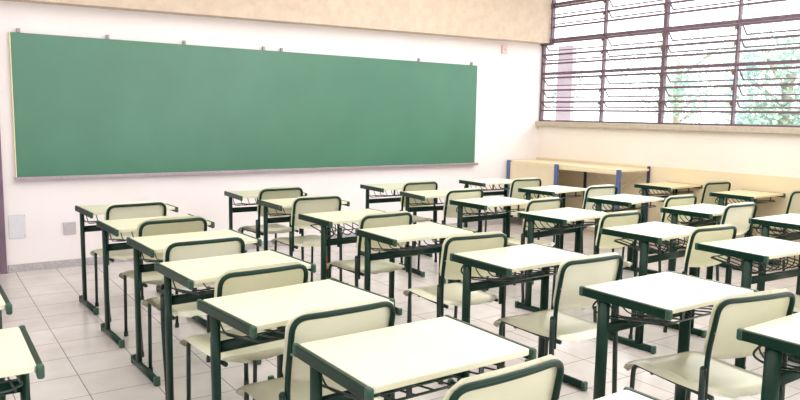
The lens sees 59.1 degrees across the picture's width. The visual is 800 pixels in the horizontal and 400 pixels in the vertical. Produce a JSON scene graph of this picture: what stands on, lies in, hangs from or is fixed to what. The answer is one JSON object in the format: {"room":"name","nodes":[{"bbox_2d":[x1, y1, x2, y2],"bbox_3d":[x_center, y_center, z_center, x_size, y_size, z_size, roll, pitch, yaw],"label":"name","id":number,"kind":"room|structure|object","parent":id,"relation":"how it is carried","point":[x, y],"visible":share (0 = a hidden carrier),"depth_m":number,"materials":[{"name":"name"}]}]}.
{"room":"classroom","nodes":[
{"label":"classroom","id":0,"kind":"room"},
{"bbox_2d":[0,0,553,272],"bbox_3d":[-2.087,-1.209,7.354,10.310,3.550,0.200,-4,8,-35],"label":"wall","id":1,"kind":"structure","parent":0,"point":[509,84],"depth_m":7.59,"materials":[{"name":"white paint"}]},
{"bbox_2d":[0,136,6,273],"bbox_3d":[-3.966,-0.379,6.047,0.950,2.150,0.149,-4,8,-35],"label":"door","id":2,"kind":"structure","parent":1,"relation":"in","point":[3,258],"depth_m":6.34,"materials":[{"name":"purple paint"}]},
{"bbox_2d":[8,214,25,238],"bbox_3d":[-3.489,0.243,6.429,0.136,0.220,0.009,-4,8,-35],"label":"access panel","id":3,"kind":"object","parent":1,"relation":"attached to","point":[17,226],"visible":1,"depth_m":6.43,"materials":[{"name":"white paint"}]},
{"bbox_2d":[63,222,75,234],"bbox_3d":[-3.130,0.267,6.683,0.110,0.116,0.014,-4,8,-35],"label":"wall socket plate","id":4,"kind":"object","parent":1,"relation":"attached to","point":[68,227],"visible":1,"depth_m":6.68,"materials":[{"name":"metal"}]},
{"bbox_2d":[8,28,477,180],"bbox_3d":[-1.205,-0.995,7.843,5.502,1.354,0.056,-4,8,-35],"label":"chalkboard","id":5,"kind":"object","parent":1,"relation":"attached to","point":[83,107],"visible":1,"depth_m":7.37,"materials":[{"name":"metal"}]},
{"bbox_2d":[14,163,477,180],"bbox_3d":[-1.217,-0.339,7.922,5.502,0.032,0.056,-4,8,-35],"label":"chalk tray","id":6,"kind":"object","parent":5,"relation":"on","point":[315,167],"depth_m":7.40,"materials":[{"name":"metal"}]},
{"bbox_2d":[8,217,522,272],"bbox_3d":[-0.810,0.446,8.347,6.735,0.072,0.012,-4,8,-35],"label":"baseboard","id":7,"kind":"structure","parent":1,"relation":"attached to","point":[89,261],"depth_m":6.76,"materials":[{"name":"stone"}]},
{"bbox_2d":[1,0,550,43],"bbox_3d":[-2.065,-2.361,6.994,10.060,1.176,0.160,-4,8,-35],"label":"ceiling beam","id":8,"kind":"structure","parent":1,"relation":"attached to","point":[524,21],"depth_m":8.27,"materials":[{"name":"paint"}]},
{"bbox_2d":[501,45,507,53],"bbox_3d":[1.419,-2.044,9.573,0.090,0.110,0.036,-4,8,-35],"label":"switch box","id":9,"kind":"object","parent":1,"relation":"attached to","point":[504,48],"visible":1,"depth_m":9.56,"materials":[{"name":"plastic"}]},
{"bbox_2d":[0,222,799,399],"bbox_3d":[0.804,1.157,3.431,10.310,0.100,10.400,-4,8,-35],"label":"floor","id":10,"kind":"structure","parent":0,"point":[80,360],"depth_m":4.78,"materials":[{"name":"tile"}]},
{"bbox_2d":[0,284,12,399],"bbox_3d":[-1.871,0.762,2.721,0.643,0.759,0.464,-4,8,-35],"label":"school desk","id":11,"kind":"object","parent":10,"relation":"on","point":[5,304],"visible":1,"depth_m":2.75,"materials":[{"name":"laminate"}]},
{"bbox_2d":[0,325,44,399],"bbox_3d":[-1.431,0.845,2.099,0.643,0.759,0.464,-4,8,-34],"label":"school desk","id":12,"kind":"object","parent":10,"relation":"on","point":[19,357],"visible":1,"depth_m":2.17,"materials":[{"name":"laminate"}]},
{"bbox_2d":[75,204,177,314],"bbox_3d":[-2.110,0.424,5.474,0.643,0.759,0.464,-4,9,-37],"label":"school desk","id":13,"kind":"object","parent":10,"relation":"on","point":[89,211],"visible":0.51,"depth_m":5.36,"materials":[{"name":"beige laminate"}]},
{"bbox_2d":[90,201,166,321],"bbox_3d":[-2.025,0.407,5.261,0.473,0.848,0.508,-4,9,-38],"label":"chair","id":14,"kind":"object","parent":10,"relation":"on","point":[139,209],"visible":0.43,"depth_m":5.06,"materials":[{"name":"beige plastic"}]},
{"bbox_2d":[96,214,214,347],"bbox_3d":[-1.644,0.518,4.770,0.643,0.759,0.464,-4,9,-37],"label":"school desk","id":15,"kind":"object","parent":10,"relation":"on","point":[117,226],"visible":0.56,"depth_m":4.66,"materials":[{"name":"laminate"}]},
{"bbox_2d":[119,216,210,356],"bbox_3d":[-1.534,0.500,4.562,0.473,0.848,0.508,-4,9,-37],"label":"chair","id":16,"kind":"object","parent":10,"relation":"on","point":[183,224],"visible":0.41,"depth_m":4.36,"materials":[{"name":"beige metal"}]},
{"bbox_2d":[126,228,261,385],"bbox_3d":[-1.208,0.599,4.161,0.643,0.759,0.464,-4,9,-36],"label":"school desk","id":17,"kind":"object","parent":10,"relation":"on","point":[148,245],"visible":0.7,"depth_m":4.06,"materials":[{"name":"laminate"}]},
{"bbox_2d":[142,235,248,399],"bbox_3d":[-1.144,0.587,3.901,0.473,0.848,0.508,-4,8,-35],"label":"chair","id":18,"kind":"object","parent":10,"relation":"on","point":[203,247],"visible":0.35,"depth_m":3.69,"materials":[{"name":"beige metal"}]},
{"bbox_2d":[154,249,315,399],"bbox_3d":[-0.813,0.686,3.504,0.643,0.759,0.464,-4,9,-37],"label":"school desk","id":19,"kind":"object","parent":10,"relation":"on","point":[187,273],"visible":0.67,"depth_m":3.40,"materials":[{"name":"laminate"}]},
{"bbox_2d":[180,261,307,399],"bbox_3d":[-0.723,0.674,3.249,0.473,0.848,0.508,-4,9,-37],"label":"chair","id":20,"kind":"object","parent":10,"relation":"on","point":[256,278],"visible":0.43,"depth_m":3.07,"materials":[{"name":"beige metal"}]},
{"bbox_2d":[224,190,306,255],"bbox_3d":[-1.259,0.301,6.615,0.643,0.759,0.464,-3,8,-32],"label":"school desk","id":21,"kind":"object","parent":10,"relation":"on","point":[239,195],"visible":0.38,"depth_m":6.51,"materials":[{"name":"laminate"}]},
{"bbox_2d":[238,186,303,259],"bbox_3d":[-1.184,0.279,6.442,0.473,0.848,0.508,-4,9,-37],"label":"chair","id":22,"kind":"object","parent":10,"relation":"on","point":[289,191],"visible":0.69,"depth_m":6.25,"materials":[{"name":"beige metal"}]},
{"bbox_2d":[197,278,394,399],"bbox_3d":[-0.418,0.771,2.860,0.643,0.759,0.464,-5,9,-40],"label":"school desk","id":23,"kind":"object","parent":10,"relation":"on","point":[248,313],"visible":0.82,"depth_m":2.74,"materials":[{"name":"laminate"}]},
{"bbox_2d":[257,198,349,283],"bbox_3d":[-0.824,0.380,6.027,0.643,0.759,0.464,-4,8,-34],"label":"school desk","id":24,"kind":"object","parent":10,"relation":"on","point":[277,204],"visible":0.44,"depth_m":5.92,"materials":[{"name":"laminate"}]},
{"bbox_2d":[271,195,341,281],"bbox_3d":[-0.782,0.356,5.861,0.473,0.848,0.508,-3,8,-33],"label":"chair","id":25,"kind":"object","parent":10,"relation":"on","point":[315,203],"visible":0.78,"depth_m":5.65,"materials":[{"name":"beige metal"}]},
{"bbox_2d":[236,298,395,399],"bbox_3d":[-0.327,0.752,2.665,0.473,0.848,0.508,-4,8,-35],"label":"chair","id":26,"kind":"object","parent":10,"relation":"on","point":[311,325],"visible":0.62,"depth_m":2.44,"materials":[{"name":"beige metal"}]},
{"bbox_2d":[298,208,401,314],"bbox_3d":[-0.364,0.483,5.250,0.643,0.759,0.464,-4,9,-37],"label":"school desk","id":27,"kind":"object","parent":10,"relation":"on","point":[323,219],"visible":0.61,"depth_m":5.07,"materials":[{"name":"laminate"}]},
{"bbox_2d":[327,211,411,322],"bbox_3d":[-0.227,0.475,4.964,0.473,0.848,0.508,-4,9,-37],"label":"chair","id":28,"kind":"object","parent":10,"relation":"on","point":[394,218],"visible":0.62,"depth_m":4.79,"materials":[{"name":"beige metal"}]},
{"bbox_2d":[360,183,432,259],"bbox_3d":[-0.035,0.220,7.470,0.643,0.759,0.464,-3,8,-32],"label":"school desk","id":29,"kind":"object","parent":10,"relation":"on","point":[389,186],"visible":0.49,"depth_m":7.38,"materials":[{"name":"laminate"}]},
{"bbox_2d":[378,181,437,262],"bbox_3d":[0.071,0.206,7.232,0.473,0.848,0.508,-4,9,-36],"label":"chair","id":30,"kind":"object","parent":10,"relation":"on","point":[415,185],"visible":0.41,"depth_m":7.04,"materials":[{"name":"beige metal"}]},
{"bbox_2d":[292,315,536,399],"bbox_3d":[0.040,0.845,2.316,0.643,0.759,0.464,-4,8,-35],"label":"school desk","id":31,"kind":"object","parent":10,"relation":"on","point":[371,364],"visible":0.91,"depth_m":2.21,"materials":[{"name":"laminate"}]},
{"bbox_2d":[355,222,476,316],"bbox_3d":[0.097,0.571,4.594,0.643,0.759,0.464,-4,8,-34],"label":"school desk","id":32,"kind":"object","parent":10,"relation":"on","point":[391,235],"visible":0.75,"depth_m":4.50,"materials":[{"name":"laminate"}]},
{"bbox_2d":[399,189,450,276],"bbox_3d":[0.380,0.303,6.846,0.643,0.759,0.464,-3,8,-28],"label":"school desk","id":33,"kind":"object","parent":10,"relation":"on","point":[420,195],"visible":0.49,"depth_m":6.75,"materials":[{"name":"laminate"}]},
{"bbox_2d":[417,188,483,282],"bbox_3d":[0.460,0.289,6.606,0.473,0.848,0.508,-4,8,-34],"label":"chair","id":34,"kind":"object","parent":10,"relation":"on","point":[449,211],"visible":0.45,"depth_m":6.38,"materials":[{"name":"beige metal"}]},
{"bbox_2d":[403,231,507,384],"bbox_3d":[0.319,0.577,4.205,0.473,0.848,0.508,-3,8,-28],"label":"chair","id":35,"kind":"object","parent":10,"relation":"on","point":[441,294],"visible":0.7,"depth_m":4.01,"materials":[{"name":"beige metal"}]},
{"bbox_2d":[459,178,512,233],"bbox_3d":[1.070,0.149,8.219,0.643,0.759,0.464,-4,8,-33],"label":"school desk","id":36,"kind":"object","parent":10,"relation":"on","point":[477,182],"visible":0.59,"depth_m":8.16,"materials":[{"name":"laminate"}]},
{"bbox_2d":[448,196,533,291],"bbox_3d":[0.822,0.379,6.282,0.643,0.759,0.464,-4,9,-37],"label":"school desk","id":37,"kind":"object","parent":10,"relation":"on","point":[484,203],"visible":0.77,"depth_m":6.21,"materials":[{"name":"laminate"}]},
{"bbox_2d":[443,354,563,399],"bbox_3d":[0.150,0.830,2.088,0.473,0.848,0.508,-4,9,-36],"label":"chair","id":38,"kind":"object","parent":10,"relation":"on","point":[541,378],"visible":1,"depth_m":1.87,"materials":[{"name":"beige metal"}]},
{"bbox_2d":[483,178,541,239],"bbox_3d":[1.239,0.155,7.828,0.473,0.848,0.508,-3,8,-33],"label":"chair","id":39,"kind":"object","parent":10,"relation":"on","point":[517,183],"visible":0.38,"depth_m":7.60,"materials":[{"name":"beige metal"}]},
{"bbox_2d":[447,243,588,390],"bbox_3d":[0.655,0.670,3.852,0.643,0.759,0.464,-4,8,-35],"label":"school desk","id":40,"kind":"object","parent":10,"relation":"on","point":[504,261],"visible":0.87,"depth_m":3.77,"materials":[{"name":"laminate"}]},
{"bbox_2d":[486,197,562,302],"bbox_3d":[1.042,0.376,5.970,0.473,0.848,0.508,-4,9,-37],"label":"chair","id":41,"kind":"object","parent":10,"relation":"on","point":[538,204],"visible":0.52,"depth_m":5.78,"materials":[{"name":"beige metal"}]},
{"bbox_2d":[507,159,586,216],"bbox_3d":[1.986,-0.078,9.659,0.578,0.897,0.930,-4,8,-35],"label":"side table","id":42,"kind":"object","parent":10,"relation":"on","point":[529,168],"visible":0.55,"depth_m":9.45,"materials":[{"name":"brown wood"}]},
{"bbox_2d":[518,185,585,248],"bbox_3d":[1.617,0.253,7.445,0.643,0.759,0.464,-5,9,-41],"label":"school desk","id":43,"kind":"object","parent":10,"relation":"on","point":[552,190],"visible":0.57,"depth_m":7.34,"materials":[{"name":"laminate"}]},
{"bbox_2d":[493,252,622,393],"bbox_3d":[0.801,0.656,3.620,0.473,0.848,0.508,-3,8,-33],"label":"chair","id":44,"kind":"object","parent":10,"relation":"on","point":[551,325],"visible":0.86,"depth_m":3.44,"materials":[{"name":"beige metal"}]},
{"bbox_2d":[515,207,608,311],"bbox_3d":[1.299,0.476,5.553,0.643,0.759,0.464,-5,9,-39],"label":"school desk","id":45,"kind":"object","parent":10,"relation":"on","point":[561,216],"visible":0.73,"depth_m":5.46,"materials":[{"name":"laminate"}]},
{"bbox_2d":[553,185,616,253],"bbox_3d":[1.866,0.245,7.174,0.473,0.848,0.508,-3,8,-31],"label":"chair","id":46,"kind":"object","parent":10,"relation":"on","point":[596,190],"visible":0.39,"depth_m":6.93,"materials":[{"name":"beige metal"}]},
{"bbox_2d":[551,210,641,322],"bbox_3d":[1.444,0.473,5.232,0.473,0.848,0.508,-4,8,-34],"label":"chair","id":47,"kind":"object","parent":10,"relation":"on","point":[620,218],"visible":0.44,"depth_m":5.01,"materials":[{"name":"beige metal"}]},
{"bbox_2d":[559,164,649,222],"bbox_3d":[2.538,0.013,8.877,0.578,0.925,0.957,-4,8,-35],"label":"side table","id":48,"kind":"object","parent":10,"relation":"on","point":[606,169],"visible":0.77,"depth_m":8.63,"materials":[{"name":"brown wood"}]},
{"bbox_2d":[586,193,665,279],"bbox_3d":[2.128,0.354,6.686,0.643,0.759,0.464,-5,9,-41],"label":"school desk","id":49,"kind":"object","parent":10,"relation":"on","point":[630,201],"visible":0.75,"depth_m":6.58,"materials":[{"name":"laminate"}]},
{"bbox_2d":[595,386,659,399],"bbox_3d":[0.496,0.935,1.640,0.643,0.759,0.464,-4,8,-35],"label":"school desk","id":50,"kind":"object","parent":10,"relation":"on","point":[628,393],"visible":1,"depth_m":1.89,"materials":[{"name":"laminate"}]},
{"bbox_2d":[600,221,706,353],"bbox_3d":[1.743,0.571,4.834,0.643,0.759,0.464,-4,9,-37],"label":"school desk","id":51,"kind":"object","parent":10,"relation":"on","point":[655,232],"visible":0.65,"depth_m":4.67,"materials":[{"name":"laminate"}]},
{"bbox_2d":[620,194,696,278],"bbox_3d":[2.334,0.348,6.398,0.473,0.848,0.508,-3,8,-33],"label":"chair","id":52,"kind":"object","parent":10,"relation":"on","point":[686,199],"visible":0.25,"depth_m":6.15,"materials":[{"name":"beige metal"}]},
{"bbox_2d":[634,182,702,253],"bbox_3d":[3.064,0.199,8.110,0.643,0.759,0.464,-4,8,-36],"label":"school desk","id":53,"kind":"object","parent":10,"relation":"on","point":[664,186],"visible":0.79,"depth_m":7.99,"materials":[{"name":"laminate"}]},
{"bbox_2d":[579,271,758,399],"bbox_3d":[1.179,0.764,3.155,0.643,0.759,0.464,-4,8,-34],"label":"school desk","id":54,"kind":"object","parent":10,"relation":"on","point":[668,295],"visible":0.91,"depth_m":3.06,"materials":[{"name":"laminate"}]},
{"bbox_2d":[628,224,736,338],"bbox_3d":[1.855,0.550,4.657,0.473,0.848,0.508,-3,8,-29],"label":"chair","id":55,"kind":"object","parent":10,"relation":"on","point":[693,258],"visible":0.5,"depth_m":4.42,"materials":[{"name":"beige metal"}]},
{"bbox_2d":[660,203,725,306],"bbox_3d":[2.584,0.445,5.999,0.643,0.759,0.464,-4,9,-36],"label":"school desk","id":56,"kind":"object","parent":10,"relation":"on","point":[708,211],"visible":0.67,"depth_m":5.90,"materials":[{"name":"laminate"}]},
{"bbox_2d":[666,181,730,251],"bbox_3d":[3.310,0.191,7.841,0.473,0.848,0.508,-3,8,-29],"label":"chair","id":57,"kind":"object","parent":10,"relation":"on","point":[715,186],"visible":0.31,"depth_m":7.59,"materials":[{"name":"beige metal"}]},
{"bbox_2d":[624,288,795,399],"bbox_3d":[1.278,0.744,2.968,0.473,0.848,0.508,-2,8,-24],"label":"chair","id":58,"kind":"object","parent":10,"relation":"on","point":[704,374],"visible":0.84,"depth_m":2.77,"materials":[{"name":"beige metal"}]},
{"bbox_2d":[674,202,756,280],"bbox_3d":[2.612,0.414,5.889,0.473,0.848,0.508,-3,8,-32],"label":"chair","id":59,"kind":"object","parent":10,"relation":"on","point":[738,215],"visible":0.36,"depth_m":5.68,"materials":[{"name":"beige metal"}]},
{"bbox_2d":[695,235,799,368],"bbox_3d":[2.171,0.646,4.283,0.643,0.759,0.464,-3,8,-31],"label":"school desk","id":60,"kind":"object","parent":10,"relation":"on","point":[758,248],"visible":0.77,"depth_m":4.13,"materials":[{"name":"laminate"}]},
{"bbox_2d":[709,189,785,270],"bbox_3d":[3.581,0.303,7.326,0.643,0.759,0.464,-4,8,-35],"label":"school desk","id":61,"kind":"object","parent":10,"relation":"on","point":[750,195],"visible":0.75,"depth_m":7.21,"materials":[{"name":"laminate"}]},
{"bbox_2d":[736,312,799,399],"bbox_3d":[1.594,0.843,2.568,0.643,0.759,0.464,-4,8,-35],"label":"school desk","id":62,"kind":"object","parent":10,"relation":"on","point":[778,336],"visible":1,"depth_m":2.46,"materials":[{"name":"laminate"}]},
{"bbox_2d":[741,190,799,270],"bbox_3d":[3.794,0.290,7.089,0.473,0.848,0.508,-3,8,-32],"label":"chair","id":63,"kind":"object","parent":10,"relation":"on","point":[793,204],"visible":0.39,"depth_m":6.83,"materials":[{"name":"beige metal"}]},
{"bbox_2d":[745,294,799,369],"bbox_3d":[2.351,0.627,4.095,0.473,0.848,0.508,-3,8,-32],"label":"chair","id":64,"kind":"object","parent":10,"relation":"on","point":[796,309],"visible":0.06,"depth_m":4.11,"materials":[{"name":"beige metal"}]},
{"bbox_2d":[748,213,799,294],"bbox_3d":[3.057,0.522,5.436,0.643,0.759,0.464,-4,8,-34],"label":"school desk","id":65,"kind":"object","parent":10,"relation":"on","point":[787,221],"visible":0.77,"depth_m":5.35,"materials":[{"name":"laminate"}]},
{"bbox_2d":[537,126,799,177],"bbox_3d":[4.995,0.150,6.132,0.250,1.400,10.200,-4,8,-35],"label":"wall","id":66,"kind":"structure","parent":0,"point":[773,154],"depth_m":8.29,"materials":[{"name":"beige paint"}]},
{"bbox_2d":[535,121,799,133],"bbox_3d":[4.991,-0.548,6.036,0.330,0.065,10.200,-4,8,-35],"label":"trim","id":67,"kind":"structure","parent":66,"relation":"attached to","point":[748,129],"depth_m":8.21,"materials":[{"name":"stone"}]},
{"bbox_2d":[536,157,799,267],"bbox_3d":[4.883,0.390,6.086,0.012,0.930,10.200,-4,8,-35],"label":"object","id":68,"kind":"structure","parent":66,"relation":"attached to","point":[739,181],"depth_m":8.30,"materials":[{"name":"beige paint"}]},
{"bbox_2d":[539,0,799,127],"bbox_3d":[4.184,-1.784,6.983,0.164,2.132,7.458,-4,8,-35],"label":"window","id":69,"kind":"structure","parent":66,"relation":"in","point":[665,30],"depth_m":8.41,"materials":[{"name":"metal"}]},
{"bbox_2d":[542,101,599,107],"bbox_3d":[2.341,-1.310,9.669,0.103,0.092,1.055,-4,8,-35],"label":"window pane","id":70,"kind":"object","parent":69,"relation":"attached to","point":[543,105],"depth_m":9.73,"materials":[{"name":"clear glass"}]},
{"bbox_2d":[542,88,600,97],"bbox_3d":[2.355,-1.461,9.659,0.132,0.120,1.055,-4,8,-35],"label":"window pane","id":71,"kind":"object","parent":69,"relation":"attached to","point":[543,89],"depth_m":9.63,"materials":[{"name":"clear glass"}]},
{"bbox_2d":[543,75,600,85],"bbox_3d":[2.359,-1.628,9.640,0.136,0.123,1.055,-4,8,-35],"label":"vent","id":72,"kind":"object","parent":69,"relation":"attached to","point":[544,81],"depth_m":9.67,"materials":[{"name":"clear glass"}]},
{"bbox_2d":[544,50,602,61],"bbox_3d":[2.353,-1.959,9.591,0.106,0.095,1.055,-4,8,-35],"label":"vent","id":73,"kind":"object","parent":69,"relation":"attached to","point":[601,51],"depth_m":9.53,"materials":[{"name":"clear glass"}]},
{"bbox_2d":[546,37,602,51],"bbox_3d":[2.367,-2.111,9.580,0.132,0.120,1.055,-4,8,-35],"label":"vent","id":74,"kind":"object","parent":69,"relation":"attached to","point":[565,39],"depth_m":9.59,"materials":[{"name":"clear glass"}]},
{"bbox_2d":[550,11,604,25],"bbox_3d":[2.362,-2.453,9.531,0.106,0.095,1.055,-4,8,-35],"label":"window pane","id":75,"kind":"object","parent":69,"relation":"attached to","point":[553,16],"depth_m":9.51,"materials":[{"name":"clear glass"}]},
{"bbox_2d":[554,0,604,14],"bbox_3d":[2.371,-2.592,9.519,0.122,0.110,1.055,-4,8,-35],"label":"window pane","id":76,"kind":"object","parent":69,"relation":"attached to","point":[576,2],"depth_m":9.49,"materials":[{"name":"clear glass"}]},
{"bbox_2d":[602,100,659,107],"bbox_3d":[2.908,-1.203,8.866,0.103,0.092,0.867,-4,8,-35],"label":"window pane","id":77,"kind":"object","parent":69,"relation":"attached to","point":[637,101],"depth_m":8.82,"materials":[{"name":"clear glass"}]},
{"bbox_2d":[603,87,660,96],"bbox_3d":[2.922,-1.353,8.856,0.132,0.120,0.867,-4,8,-35],"label":"window pane","id":78,"kind":"object","parent":69,"relation":"attached to","point":[621,88],"depth_m":8.84,"materials":[{"name":"clear glass"}]},
{"bbox_2d":[603,72,660,84],"bbox_3d":[2.926,-1.521,8.837,0.136,0.123,0.867,-4,8,-35],"label":"vent","id":79,"kind":"object","parent":69,"relation":"attached to","point":[654,73],"depth_m":8.87,"materials":[{"name":"clear glass"}]},
{"bbox_2d":[605,45,662,56],"bbox_3d":[2.920,-1.852,8.788,0.106,0.095,0.867,-4,8,-35],"label":"vent","id":80,"kind":"object","parent":69,"relation":"attached to","point":[657,46],"depth_m":8.76,"materials":[{"name":"clear glass"}]},
{"bbox_2d":[605,31,663,46],"bbox_3d":[2.934,-2.004,8.777,0.132,0.120,0.867,-4,8,-35],"label":"window pane","id":81,"kind":"object","parent":69,"relation":"attached to","point":[625,33],"depth_m":8.82,"materials":[{"name":"clear glass"}]},
{"bbox_2d":[607,2,665,17],"bbox_3d":[2.929,-2.345,8.728,0.106,0.095,0.867,-4,8,-35],"label":"window pane","id":82,"kind":"object","parent":69,"relation":"attached to","point":[657,4],"depth_m":8.70,"materials":[{"name":"clear glass"}]},
{"bbox_2d":[608,0,664,7],"bbox_3d":[2.938,-2.485,8.716,0.122,0.110,0.867,-4,8,-35],"label":"window pane","id":83,"kind":"object","parent":69,"relation":"attached to","point":[608,0],"depth_m":8.83,"materials":[{"name":"clear glass"}]},
{"bbox_2d":[662,100,731,107],"bbox_3d":[3.425,-1.105,8.133,0.103,0.092,0.882,-4,8,-35],"label":"window pane","id":84,"kind":"object","parent":69,"relation":"attached to","point":[664,102],"depth_m":8.14,"materials":[{"name":"clear glass"}]},
{"bbox_2d":[663,85,732,96],"bbox_3d":[3.440,-1.255,8.123,0.132,0.120,0.882,-4,8,-35],"label":"window pane","id":85,"kind":"object","parent":69,"relation":"attached to","point":[665,87],"depth_m":8.13,"materials":[{"name":"clear glass"}]},
{"bbox_2d":[664,69,733,82],"bbox_3d":[3.444,-1.423,8.104,0.136,0.123,0.882,-4,8,-35],"label":"vent","id":86,"kind":"object","parent":69,"relation":"attached to","point":[665,70],"depth_m":8.12,"materials":[{"name":"clear glass"}]},
{"bbox_2d":[666,39,735,52],"bbox_3d":[3.438,-1.754,8.055,0.106,0.095,0.882,-4,8,-35],"label":"vent","id":87,"kind":"object","parent":69,"relation":"attached to","point":[732,40],"depth_m":8.04,"materials":[{"name":"clear glass"}]},
{"bbox_2d":[667,24,737,40],"bbox_3d":[3.451,-1.906,8.044,0.132,0.120,0.882,-4,8,-35],"label":"window pane","id":88,"kind":"object","parent":69,"relation":"attached to","point":[696,26],"depth_m":8.07,"materials":[{"name":"clear glass"}]},
{"bbox_2d":[668,0,738,9],"bbox_3d":[3.447,-2.247,7.995,0.106,0.095,0.882,-4,8,-35],"label":"window pane","id":89,"kind":"object","parent":69,"relation":"attached to","point":[670,2],"depth_m":8.12,"materials":[{"name":"clear glass"}]},
{"bbox_2d":[735,99,799,108],"bbox_3d":[3.947,-1.006,7.393,0.103,0.092,0.884,-4,8,-35],"label":"window pane","id":90,"kind":"object","parent":69,"relation":"attached to","point":[780,100],"depth_m":7.45,"materials":[{"name":"clear glass"}]},
{"bbox_2d":[736,83,799,95],"bbox_3d":[3.962,-1.157,7.383,0.132,0.120,0.884,-4,8,-35],"label":"window pane","id":91,"kind":"object","parent":69,"relation":"attached to","point":[780,84],"depth_m":7.51,"materials":[{"name":"clear glass"}]},
{"bbox_2d":[737,66,799,80],"bbox_3d":[3.966,-1.324,7.364,0.136,0.123,0.884,-4,8,-35],"label":"vent","id":92,"kind":"object","parent":69,"relation":"attached to","point":[790,67],"depth_m":7.47,"materials":[{"name":"clear glass"}]},
{"bbox_2d":[739,34,799,47],"bbox_3d":[3.960,-1.655,7.315,0.106,0.095,0.884,-4,8,-35],"label":"vent","id":93,"kind":"object","parent":69,"relation":"attached to","point":[795,35],"depth_m":7.42,"materials":[{"name":"clear glass"}]},
{"bbox_2d":[741,18,799,34],"bbox_3d":[3.974,-1.807,7.304,0.132,0.120,0.884,-4,8,-35],"label":"window pane","id":94,"kind":"object","parent":69,"relation":"attached to","point":[754,21],"depth_m":7.44,"materials":[{"name":"clear glass"}]},
{"label":"outside","id":95,"kind":"structure","parent":0,"visible":0},
{"bbox_3d":[21.962,-0.895,27.699,52.290,0.100,100.000,-4,8,-35],"label":"ground","id":96,"kind":"structure","parent":95,"visible":0},
{"bbox_2d":[555,45,576,119],"bbox_3d":[2.612,-0.881,11.300,0.080,3.120,0.310,-4,8,-35],"label":"pillar","id":97,"kind":"structure","parent":96,"relation":"on","point":[560,115],"depth_m":11.13,"materials":[{"name":"paint"}]},
{"bbox_2d":[551,64,597,120],"bbox_3d":[5.870,-3.389,27.195,4.229,4.407,3.784,-4,8,-35],"label":"tree","id":98,"kind":"object","parent":96,"relation":"on","point":[554,93],"visible":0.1,"depth_m":27.00,"materials":[{"name":"green plant"}]},
{"bbox_2d":[593,4,777,122],"bbox_3d":[9.933,-3.634,24.046,5.568,5.793,6.201,5,8,28],"label":"tree","id":99,"kind":"object","parent":96,"relation":"on","point":[680,60],"visible":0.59,"depth_m":24.00,"materials":[{"name":"green plant"}]},
{"bbox_2d":[698,7,799,124],"bbox_3d":[8.852,-2.127,16.210,4.213,4.649,3.611,4,8,23],"label":"tree","id":100,"kind":"object","parent":96,"relation":"on","point":[782,118],"visible":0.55,"depth_m":15.82,"materials":[{"name":"green plant"}]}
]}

